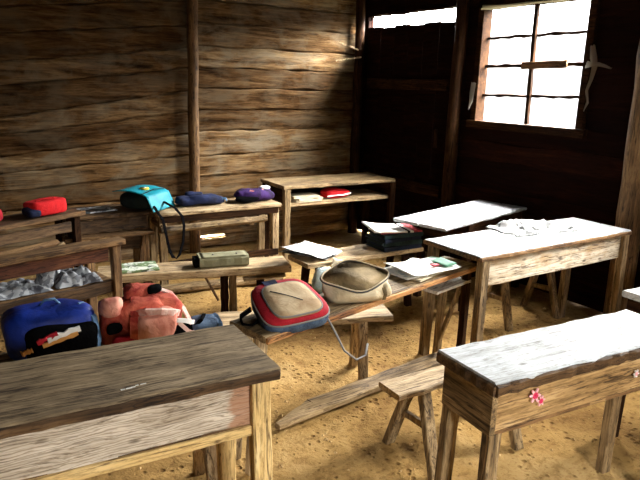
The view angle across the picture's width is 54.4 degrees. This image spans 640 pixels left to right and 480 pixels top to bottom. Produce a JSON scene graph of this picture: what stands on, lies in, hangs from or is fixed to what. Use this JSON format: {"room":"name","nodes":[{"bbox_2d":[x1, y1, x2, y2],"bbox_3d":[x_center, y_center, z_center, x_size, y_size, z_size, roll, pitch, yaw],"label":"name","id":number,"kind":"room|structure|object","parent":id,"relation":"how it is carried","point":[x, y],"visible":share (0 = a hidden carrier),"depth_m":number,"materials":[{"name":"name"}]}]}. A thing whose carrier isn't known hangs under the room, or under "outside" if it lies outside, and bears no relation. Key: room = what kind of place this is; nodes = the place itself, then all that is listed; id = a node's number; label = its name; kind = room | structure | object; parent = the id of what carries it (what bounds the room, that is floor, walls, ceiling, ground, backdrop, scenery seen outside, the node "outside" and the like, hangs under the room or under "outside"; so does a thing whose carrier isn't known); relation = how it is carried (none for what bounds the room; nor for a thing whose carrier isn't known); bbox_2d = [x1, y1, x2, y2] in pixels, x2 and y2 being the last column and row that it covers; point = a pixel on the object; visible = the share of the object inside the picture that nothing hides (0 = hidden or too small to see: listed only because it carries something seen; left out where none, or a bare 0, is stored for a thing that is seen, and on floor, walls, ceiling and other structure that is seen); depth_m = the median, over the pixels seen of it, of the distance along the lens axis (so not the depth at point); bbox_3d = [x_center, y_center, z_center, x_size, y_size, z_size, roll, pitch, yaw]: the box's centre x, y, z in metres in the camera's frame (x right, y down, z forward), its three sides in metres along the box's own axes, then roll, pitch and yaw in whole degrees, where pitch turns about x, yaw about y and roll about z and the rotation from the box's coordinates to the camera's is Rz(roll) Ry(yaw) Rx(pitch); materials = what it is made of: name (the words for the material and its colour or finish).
{"room":"classroom","nodes":[
{"label":"classroom","id":0,"kind":"room"},
{"bbox_2d":[0,0,355,263],"bbox_3d":[-2.200,-1.088,4.853,6.450,2.993,0.078,-8,17,-33],"label":"wall","id":1,"kind":"structure","parent":0,"point":[94,93],"depth_m":5.40,"materials":[{"name":"brown wood"}]},
{"bbox_2d":[187,0,200,253],"bbox_3d":[-1.110,-1.219,5.437,0.136,2.772,0.106,-8,17,-33],"label":"trim","id":2,"kind":"structure","parent":1,"relation":"attached to","point":[192,5],"depth_m":5.42,"materials":[{"name":"brown wood"}]},
{"bbox_2d":[336,57,360,60],"bbox_3d":[0.287,-1.811,6.220,0.262,0.054,0.010,-1,15,-11],"label":"wood splinter","id":3,"kind":"object","parent":1,"relation":"attached to","point":[355,57],"visible":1,"depth_m":6.22,"materials":[{"name":"brown wood"}]},
{"bbox_2d":[338,41,358,50],"bbox_3d":[0.282,-1.931,6.191,0.215,0.084,0.009,-1,14,-8],"label":"wood splinter","id":4,"kind":"object","parent":1,"relation":"attached to","point":[344,44],"visible":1,"depth_m":6.19,"materials":[{"name":"brown wood"}]},
{"bbox_2d":[347,0,364,233],"bbox_3d":[0.382,-1.424,6.396,0.108,2.773,0.104,-8,17,-33],"label":"trim","id":5,"kind":"structure","parent":1,"relation":"attached to","point":[360,4],"depth_m":6.37,"materials":[{"name":"brown wood"}]},
{"bbox_2d":[0,229,639,479],"bbox_3d":[-0.286,0.987,2.449,6.350,0.032,7.020,-8,17,-33],"label":"floor","id":6,"kind":"structure","parent":0,"point":[314,458],"depth_m":3.01,"materials":[{"name":"beige sand"}]},
{"bbox_2d":[0,207,85,301],"bbox_3d":[-1.999,0.209,3.948,0.268,0.674,1.060,10,17,31],"label":"school desk","id":7,"kind":"object","parent":6,"relation":"on","point":[72,227],"visible":0.55,"depth_m":4.02,"materials":[{"name":"brown wood"}]},
{"bbox_2d":[21,196,66,217],"bbox_3d":[-1.804,-0.220,4.066,0.168,0.109,0.297,11,17,33],"label":"cloth bag","id":8,"kind":"object","parent":7,"relation":"on","point":[44,206],"visible":1,"depth_m":4.01,"materials":[{"name":"red fabric"}]},
{"bbox_2d":[0,343,103,362],"bbox_3d":[-1.014,0.672,2.845,1.040,0.378,0.320,-6,16,-27],"label":"bench","id":9,"kind":"object","parent":6,"relation":"on","point":[4,357],"visible":0.02,"depth_m":2.68,"materials":[{"name":"brown wood"}]},
{"bbox_2d":[0,298,101,360],"bbox_3d":[-1.171,0.378,2.707,0.387,0.249,0.312,-6,16,-27],"label":"backpack","id":10,"kind":"object","parent":9,"relation":"on","point":[47,326],"visible":0.79,"depth_m":2.61,"materials":[{"name":"blue fabric"}]},
{"bbox_2d":[98,282,194,344],"bbox_3d":[-0.797,0.337,2.888,0.456,0.259,0.323,-6,16,-27],"label":"backpack","id":11,"kind":"object","parent":9,"relation":"on","point":[145,310],"visible":0.88,"depth_m":2.77,"materials":[{"name":"red fabric"}]},
{"bbox_2d":[191,313,222,329],"bbox_3d":[-0.552,0.403,2.963,0.157,0.107,0.158,-4,15,-19],"label":"shoulder bag","id":12,"kind":"object","parent":9,"relation":"on","point":[205,320],"visible":0.56,"depth_m":2.92,"materials":[{"name":"blue fabric"}]},
{"bbox_2d":[0,236,125,322],"bbox_3d":[-1.615,0.400,3.157,0.388,0.713,1.205,15,19,42],"label":"school desk","id":13,"kind":"object","parent":6,"relation":"on","point":[86,253],"visible":0.69,"depth_m":3.23,"materials":[{"name":"brown wood"}]},
{"bbox_2d":[0,278,52,300],"bbox_3d":[-1.615,0.247,3.147,0.440,0.049,0.251,-11,19,-40],"label":"plastic sheet","id":14,"kind":"object","parent":13,"relation":"on","point":[12,289],"visible":0.9,"depth_m":3.17,"materials":[{"name":"grey plastic"}]},
{"bbox_2d":[34,271,54,286],"bbox_3d":[-1.435,0.189,3.245,0.104,0.117,0.088,-8,17,-33],"label":"paper wad","id":15,"kind":"object","parent":13,"relation":"on","point":[44,279],"visible":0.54,"depth_m":3.22,"materials":[{"name":"grey paper"}]},
{"bbox_2d":[0,268,110,304],"bbox_3d":[-1.648,0.288,3.139,0.305,0.025,1.130,15,19,42],"label":"shelf","id":16,"kind":"object","parent":13,"relation":"attached to","point":[105,279],"depth_m":3.24,"materials":[{"name":"brown wood"}]},
{"bbox_2d":[54,265,102,288],"bbox_3d":[-1.341,0.184,3.385,0.246,0.068,0.261,-9,18,-37],"label":"newspaper","id":17,"kind":"object","parent":13,"relation":"on","point":[81,275],"visible":0.95,"depth_m":3.32,"materials":[{"name":"grey paper"}]},
{"bbox_2d":[62,204,153,282],"bbox_3d":[-1.584,0.084,4.604,0.610,0.614,0.452,-7,16,-29],"label":"table","id":18,"kind":"object","parent":6,"relation":"on","point":[103,225],"visible":0.62,"depth_m":4.49,"materials":[{"name":"brown wood"}]},
{"bbox_2d":[78,205,116,213],"bbox_3d":[-1.630,-0.222,4.541,0.240,0.011,0.172,-10,18,-39],"label":"magazine","id":19,"kind":"object","parent":18,"relation":"on","point":[106,208],"visible":0.87,"depth_m":4.53,"materials":[{"name":"beige paper"}]},
{"bbox_2d":[62,228,153,242],"bbox_3d":[-1.502,-0.035,4.433,0.610,0.028,0.138,-7,16,-29],"label":"shelf","id":20,"kind":"object","parent":18,"relation":"attached to","point":[124,232],"depth_m":4.42,"materials":[{"name":"brown wood"}]},
{"bbox_2d":[0,324,280,479],"bbox_3d":[-0.799,0.753,1.852,1.315,0.714,0.414,-6,16,-28],"label":"school desk","id":21,"kind":"object","parent":6,"relation":"on","point":[81,414],"visible":1,"depth_m":1.80,"materials":[{"name":"brown wood"}]},
{"bbox_2d":[22,424,249,479],"bbox_3d":[-0.794,0.591,1.816,1.240,0.020,0.344,-6,16,-28],"label":"shelf","id":22,"kind":"object","parent":21,"relation":"attached to","point":[110,461],"depth_m":1.77,"materials":[{"name":"brown wood"}]},
{"bbox_2d":[97,256,290,311],"bbox_3d":[-0.833,0.341,4.208,1.250,0.348,0.277,-3,15,-16],"label":"bench","id":23,"kind":"object","parent":6,"relation":"on","point":[262,268],"visible":0.73,"depth_m":4.16,"materials":[{"name":"brown wood"}]},
{"bbox_2d":[122,261,159,273],"bbox_3d":[-1.199,0.178,4.076,0.260,0.015,0.193,-5,16,-23],"label":"magazine","id":24,"kind":"object","parent":23,"relation":"on","point":[144,266],"visible":0.81,"depth_m":4.05,"materials":[{"name":"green paper"}]},
{"bbox_2d":[192,250,248,267],"bbox_3d":[-0.671,0.126,4.195,0.360,0.082,0.158,-4,15,-19],"label":"pencil case","id":25,"kind":"object","parent":23,"relation":"on","point":[238,257],"visible":1,"depth_m":4.14,"materials":[{"name":"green fabric"}]},
{"bbox_2d":[192,445,217,479],"bbox_3d":[-0.843,0.852,2.215,1.050,0.347,0.245,-6,16,-27],"label":"bench","id":26,"kind":"object","parent":6,"relation":"on","point":[204,459],"visible":0.18,"depth_m":2.35,"materials":[{"name":"brown wood"}]},
{"bbox_2d":[147,199,281,284],"bbox_3d":[-0.806,0.032,4.891,1.021,0.613,0.494,-7,17,-30],"label":"table","id":27,"kind":"object","parent":6,"relation":"on","point":[229,208],"visible":0.7,"depth_m":4.77,"materials":[{"name":"brown wood"}]},
{"bbox_2d":[112,185,184,258],"bbox_3d":[-1.210,-0.141,4.581,0.589,0.462,0.410,6,15,17],"label":"satchel","id":28,"kind":"object","parent":27,"relation":"on","point":[143,197],"visible":1,"depth_m":4.53,"materials":[{"name":"teal fabric"}]},
{"bbox_2d":[175,191,226,205],"bbox_3d":[-0.931,-0.326,4.837,0.398,0.097,0.202,-7,16,-29],"label":"cloth bag","id":29,"kind":"object","parent":27,"relation":"on","point":[191,198],"visible":1,"depth_m":4.76,"materials":[{"name":"blue fabric"}]},
{"bbox_2d":[157,215,267,233],"bbox_3d":[-0.786,-0.118,4.635,0.831,0.086,0.116,-7,17,-30],"label":"shelf","id":30,"kind":"object","parent":27,"relation":"attached to","point":[262,218],"depth_m":4.59,"materials":[{"name":"brown wood"}]},
{"bbox_2d":[234,185,273,202],"bbox_3d":[-0.538,-0.374,5.031,0.358,0.115,0.217,-7,16,-29],"label":"cloth bag","id":31,"kind":"object","parent":27,"relation":"on","point":[243,195],"visible":1,"depth_m":4.96,"materials":[{"name":"purple fabric"}]},
{"bbox_2d":[161,275,282,293],"bbox_3d":[-0.754,0.334,4.782,0.965,0.064,0.101,-5,16,-23],"label":"timber beam","id":32,"kind":"structure","parent":6,"relation":"on","point":[176,288],"depth_m":4.68,"materials":[{"name":"brown wood"}]},
{"bbox_2d":[215,304,393,379],"bbox_3d":[-0.089,0.571,3.349,0.930,0.369,0.227,-2,15,-13],"label":"bench","id":33,"kind":"object","parent":6,"relation":"on","point":[358,337],"visible":0.31,"depth_m":3.32,"materials":[{"name":"brown wood"}]},
{"bbox_2d":[260,172,395,262],"bbox_3d":[0.077,-0.212,5.740,1.161,0.714,0.478,-7,17,-30],"label":"school desk","id":34,"kind":"object","parent":6,"relation":"on","point":[365,187],"visible":0.76,"depth_m":5.64,"materials":[{"name":"brown wood"}]},
{"bbox_2d":[291,199,321,202],"bbox_3d":[-0.139,-0.356,5.433,0.250,0.016,0.182,-7,17,-30],"label":"booklet","id":35,"kind":"object","parent":34,"relation":"on","point":[292,200],"visible":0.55,"depth_m":5.36,"materials":[{"name":"beige paper"}]},
{"bbox_2d":[291,196,322,200],"bbox_3d":[-0.129,-0.373,5.435,0.250,0.015,0.183,-9,18,-36],"label":"booklet","id":36,"kind":"object","parent":35,"relation":"on","point":[320,196],"visible":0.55,"depth_m":5.35,"materials":[{"name":"beige paper"}]},
{"bbox_2d":[291,192,319,198],"bbox_3d":[-0.150,-0.386,5.417,0.250,0.017,0.183,-6,16,-26],"label":"booklet","id":37,"kind":"object","parent":36,"relation":"on","point":[309,194],"visible":0.9,"depth_m":5.38,"materials":[{"name":"beige paper"}]},
{"bbox_2d":[282,189,387,206],"bbox_3d":[0.081,-0.392,5.696,1.080,0.032,0.409,-7,17,-30],"label":"shelf","id":38,"kind":"object","parent":34,"relation":"attached to","point":[356,194],"depth_m":5.71,"materials":[{"name":"brown wood"}]},
{"bbox_2d":[320,187,350,197],"bbox_3d":[0.141,-0.428,5.596,0.280,0.088,0.166,-7,17,-30],"label":"pouch","id":39,"kind":"object","parent":34,"relation":"on","point":[330,192],"visible":1,"depth_m":5.54,"materials":[{"name":"red fabric"}]},
{"bbox_2d":[230,256,476,475],"bbox_3d":[0.235,0.531,3.041,1.577,0.614,0.244,-12,20,-44],"label":"table","id":40,"kind":"object","parent":6,"relation":"on","point":[439,284],"visible":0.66,"depth_m":3.11,"materials":[{"name":"brown wood"}]},
{"bbox_2d":[240,278,368,360],"bbox_3d":[-0.073,0.348,2.555,0.489,0.298,0.336,7,15,22],"label":"backpack","id":41,"kind":"object","parent":40,"relation":"on","point":[292,305],"visible":0.98,"depth_m":2.50,"materials":[{"name":"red fabric"}]},
{"bbox_2d":[320,259,391,303],"bbox_3d":[0.163,0.185,2.824,0.342,0.155,0.214,-3,15,-18],"label":"canvas bag","id":42,"kind":"object","parent":40,"relation":"on","point":[349,280],"visible":1,"depth_m":2.80,"materials":[{"name":"beige fabric"}]},
{"bbox_2d":[390,271,445,281],"bbox_3d":[0.510,0.163,3.252,0.206,0.010,0.277,13,18,39],"label":"booklet","id":43,"kind":"object","parent":40,"relation":"on","point":[420,279],"visible":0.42,"depth_m":3.13,"materials":[{"name":"beige paper"}]},
{"bbox_2d":[385,266,443,279],"bbox_3d":[0.479,0.156,3.237,0.277,0.008,0.207,-9,18,-37],"label":"booklet","id":44,"kind":"object","parent":43,"relation":"on","point":[403,275],"visible":0.34,"depth_m":3.14,"materials":[{"name":"beige paper"}]},
{"bbox_2d":[391,258,428,276],"bbox_3d":[0.522,0.140,3.272,0.198,0.008,0.260,10,17,31],"label":"booklet","id":45,"kind":"object","parent":44,"relation":"on","point":[410,259],"visible":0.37,"depth_m":3.37,"materials":[{"name":"beige paper"}]},
{"bbox_2d":[383,256,460,275],"bbox_3d":[0.532,0.129,3.240,0.326,0.031,0.236,-7,16,-29],"label":"magazine","id":46,"kind":"object","parent":45,"relation":"on","point":[430,265],"visible":1,"depth_m":3.23,"materials":[{"name":"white paper"}]},
{"bbox_2d":[431,257,455,266],"bbox_3d":[0.648,0.116,3.270,0.069,0.015,0.122,-7,16,-29],"label":"picture","id":47,"kind":"object","parent":46,"relation":"on","point":[440,262],"depth_m":3.25,"materials":[{"name":"green"}]},
{"bbox_2d":[288,244,423,325],"bbox_3d":[0.256,0.286,4.373,0.960,0.437,0.306,-7,17,-31],"label":"bench","id":48,"kind":"object","parent":6,"relation":"on","point":[362,252],"visible":0.39,"depth_m":4.24,"materials":[{"name":"brown wood"}]},
{"bbox_2d":[278,249,341,258],"bbox_3d":[-0.066,0.080,4.232,0.360,0.012,0.250,8,16,25],"label":"page","id":49,"kind":"object","parent":48,"relation":"on","point":[288,251],"visible":0.41,"depth_m":4.18,"materials":[{"name":"white paper"}]},
{"bbox_2d":[283,241,341,257],"bbox_3d":[-0.062,0.066,4.206,0.360,0.028,0.240,15,19,42],"label":"page","id":50,"kind":"object","parent":49,"relation":"on","point":[319,251],"visible":1,"depth_m":4.22,"materials":[{"name":"paper"}]},
{"bbox_2d":[311,267,329,293],"bbox_3d":[0.037,0.256,4.010,0.200,0.180,0.062,-6,16,-27],"label":"plastic bag","id":51,"kind":"object","parent":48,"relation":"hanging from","point":[316,283],"visible":0.45,"depth_m":3.96,"materials":[{"name":"white plastic"}]},
{"bbox_2d":[366,240,420,251],"bbox_3d":[0.527,0.029,4.465,0.320,0.031,0.238,-7,16,-29],"label":"book","id":52,"kind":"object","parent":48,"relation":"on","point":[369,243],"visible":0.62,"depth_m":4.37,"materials":[{"name":"black paper"}]},
{"bbox_2d":[367,238,421,246],"bbox_3d":[0.533,-0.004,4.466,0.320,0.031,0.238,-5,16,-25],"label":"book","id":53,"kind":"object","parent":52,"relation":"on","point":[417,241],"visible":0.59,"depth_m":4.37,"materials":[{"name":"black paper"}]},
{"bbox_2d":[366,233,420,243],"bbox_3d":[0.524,-0.029,4.448,0.320,0.025,0.238,-7,17,-31],"label":"book","id":54,"kind":"object","parent":53,"relation":"on","point":[369,235],"visible":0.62,"depth_m":4.35,"materials":[{"name":"black paper"}]},
{"bbox_2d":[368,229,423,239],"bbox_3d":[0.539,-0.057,4.450,0.320,0.027,0.237,-6,16,-26],"label":"book","id":55,"kind":"object","parent":54,"relation":"on","point":[399,235],"visible":0.54,"depth_m":4.35,"materials":[{"name":"black paper"}]},
{"bbox_2d":[380,223,421,234],"bbox_3d":[0.535,-0.082,4.465,0.320,0.013,0.238,-4,15,-21],"label":"book","id":56,"kind":"object","parent":55,"relation":"on","point":[409,226],"visible":0.34,"depth_m":4.46,"materials":[{"name":"red paper"}]},
{"bbox_2d":[362,221,413,232],"bbox_3d":[0.474,-0.093,4.364,0.300,0.049,0.230,-4,15,-19],"label":"notebook","id":57,"kind":"object","parent":56,"relation":"on","point":[375,227],"visible":1,"depth_m":4.33,"materials":[{"name":"white paper"}]},
{"bbox_2d":[275,351,441,429],"bbox_3d":[0.249,0.759,3.233,1.201,0.038,0.121,-10,18,-38],"label":"plank","id":58,"kind":"object","parent":6,"relation":"on","point":[314,406],"visible":0.81,"depth_m":3.13,"materials":[{"name":"brown wood"}]},
{"bbox_2d":[111,241,635,478],"bbox_3d":[0.078,0.625,3.897,3.607,0.048,4.104,-8,17,-33],"label":"crumbs","id":59,"kind":"object","parent":6,"relation":"on","point":[285,401],"visible":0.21,"depth_m":2.87,"materials":[{"name":"brown soil"}]},
{"bbox_2d":[379,365,523,479],"bbox_3d":[0.600,0.742,2.743,0.760,0.380,0.352,-7,17,-30],"label":"bench","id":60,"kind":"object","parent":6,"relation":"on","point":[421,384],"visible":0.45,"depth_m":2.55,"materials":[{"name":"brown wood"}]},
{"bbox_2d":[393,200,526,310],"bbox_3d":[1.061,0.112,4.688,0.446,0.655,1.144,15,19,42],"label":"school desk","id":61,"kind":"object","parent":6,"relation":"on","point":[472,216],"visible":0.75,"depth_m":4.52,"materials":[{"name":"brown wood"}]},
{"bbox_2d":[486,272,560,331],"bbox_3d":[1.380,0.365,4.305,0.620,0.379,0.330,-7,17,-31],"label":"bench","id":62,"kind":"object","parent":6,"relation":"on","point":[551,287],"visible":0.48,"depth_m":4.33,"materials":[{"name":"brown wood"}]},
{"bbox_2d":[418,217,631,355],"bbox_3d":[1.265,0.312,3.800,1.352,0.714,0.444,-8,17,-32],"label":"school desk","id":63,"kind":"object","parent":6,"relation":"on","point":[500,257],"visible":0.84,"depth_m":3.59,"materials":[{"name":"brown wood"}]},
{"bbox_2d":[486,219,577,236],"bbox_3d":[1.314,-0.093,3.845,0.527,0.050,0.292,-5,16,-25],"label":"newspaper","id":64,"kind":"object","parent":63,"relation":"on","point":[517,227],"visible":1,"depth_m":3.80,"materials":[{"name":"white paper"}]},
{"bbox_2d":[434,309,639,479],"bbox_3d":[0.863,0.696,2.248,0.953,0.714,0.286,-6,16,-27],"label":"school desk","id":65,"kind":"object","parent":6,"relation":"on","point":[499,385],"visible":1,"depth_m":2.05,"materials":[{"name":"brown wood"}]},
{"bbox_2d":[529,388,540,402],"bbox_3d":[0.673,0.486,1.946,0.050,0.045,0.004,-6,16,-27],"label":"print","id":66,"kind":"object","parent":65,"relation":"attached to","point":[534,393],"depth_m":1.95,"materials":[{"name":"pink paint"}]},
{"bbox_2d":[536,395,544,405],"bbox_3d":[0.697,0.508,1.965,0.037,0.035,0.004,-6,16,-27],"label":"print","id":67,"kind":"object","parent":65,"relation":"attached to","point":[540,399],"depth_m":1.96,"materials":[{"name":"pink paint"}]},
{"bbox_2d":[495,387,639,433],"bbox_3d":[0.869,0.529,2.210,0.900,0.020,0.234,-6,16,-27],"label":"panel","id":68,"kind":"object","parent":65,"relation":"attached to","point":[524,421],"depth_m":2.05,"materials":[{"name":"brown wood"}]},
{"bbox_2d":[615,287,639,437],"bbox_3d":[1.815,0.550,2.921,0.966,0.714,0.319,-7,16,-29],"label":"school desk","id":69,"kind":"object","parent":6,"relation":"on","point":[633,295],"visible":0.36,"depth_m":2.72,"materials":[{"name":"brown wood"}]},
{"bbox_2d":[331,257,342,266],"bbox_3d":[0.115,0.246,4.072,0.183,0.278,0.025,-7,16,-29],"label":"flap","id":70,"kind":"object","parent":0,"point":[334,261],"visible":0.19,"depth_m":4.04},
{"bbox_2d":[357,0,639,312],"bbox_3d":[2.345,-0.745,3.778,0.078,2.831,7.004,-8,17,-33],"label":"wall","id":71,"kind":"structure","parent":0,"point":[553,177],"depth_m":4.61,"materials":[{"name":"brown wood"}]},
{"bbox_2d":[360,21,454,251],"bbox_3d":[0.792,-0.993,6.039,0.086,2.092,1.223,-8,17,-33],"label":"door","id":72,"kind":"structure","parent":71,"relation":"in","point":[409,66],"depth_m":5.94,"materials":[{"name":"brown wood"}]},
{"bbox_2d":[439,0,469,256],"bbox_3d":[1.156,-1.135,5.340,0.124,2.771,0.122,-8,17,-33],"label":"trim","id":73,"kind":"structure","parent":71,"relation":"attached to","point":[462,6],"depth_m":5.29,"materials":[{"name":"brown wood"}]},
{"bbox_2d":[466,0,600,138],"bbox_3d":[1.608,-1.329,4.747,0.120,1.000,1.110,-8,17,-33],"label":"window","id":74,"kind":"structure","parent":71,"relation":"in","point":[481,66],"depth_m":4.76,"materials":[{"name":"brown wood"}]},
{"bbox_2d":[468,82,475,109],"bbox_3d":[1.267,-1.201,5.189,0.054,0.231,0.020,12,18,36],"label":"rag","id":75,"kind":"object","parent":74,"relation":"attached to","point":[473,85],"visible":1,"depth_m":5.19,"materials":[{"name":"beige fabric"}]},
{"bbox_2d":[481,0,569,9],"bbox_3d":[1.568,-1.754,4.610,0.020,0.058,0.968,-8,17,-33],"label":"rag","id":76,"kind":"object","parent":74,"relation":"attached to","point":[513,5],"visible":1,"depth_m":4.76,"materials":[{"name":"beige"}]},
{"bbox_2d":[583,45,597,110],"bbox_3d":[1.868,-1.113,4.289,0.069,0.449,0.020,14,19,41],"label":"rag","id":77,"kind":"object","parent":74,"relation":"hanging from","point":[593,55],"visible":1,"depth_m":4.27,"materials":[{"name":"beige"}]},
{"bbox_2d":[585,61,611,68],"bbox_3d":[1.892,-1.188,4.222,0.013,0.056,0.198,-8,17,-33],"label":"rag","id":78,"kind":"object","parent":74,"relation":"attached to","point":[588,64],"visible":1,"depth_m":4.24,"materials":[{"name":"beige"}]},
{"bbox_2d":[603,41,639,313],"bbox_3d":[2.049,-0.759,3.948,0.189,2.772,0.210,-8,17,-33],"label":"trim","id":79,"kind":"structure","parent":71,"relation":"attached to","point":[628,207],"depth_m":4.01,"materials":[{"name":"brown wood"}]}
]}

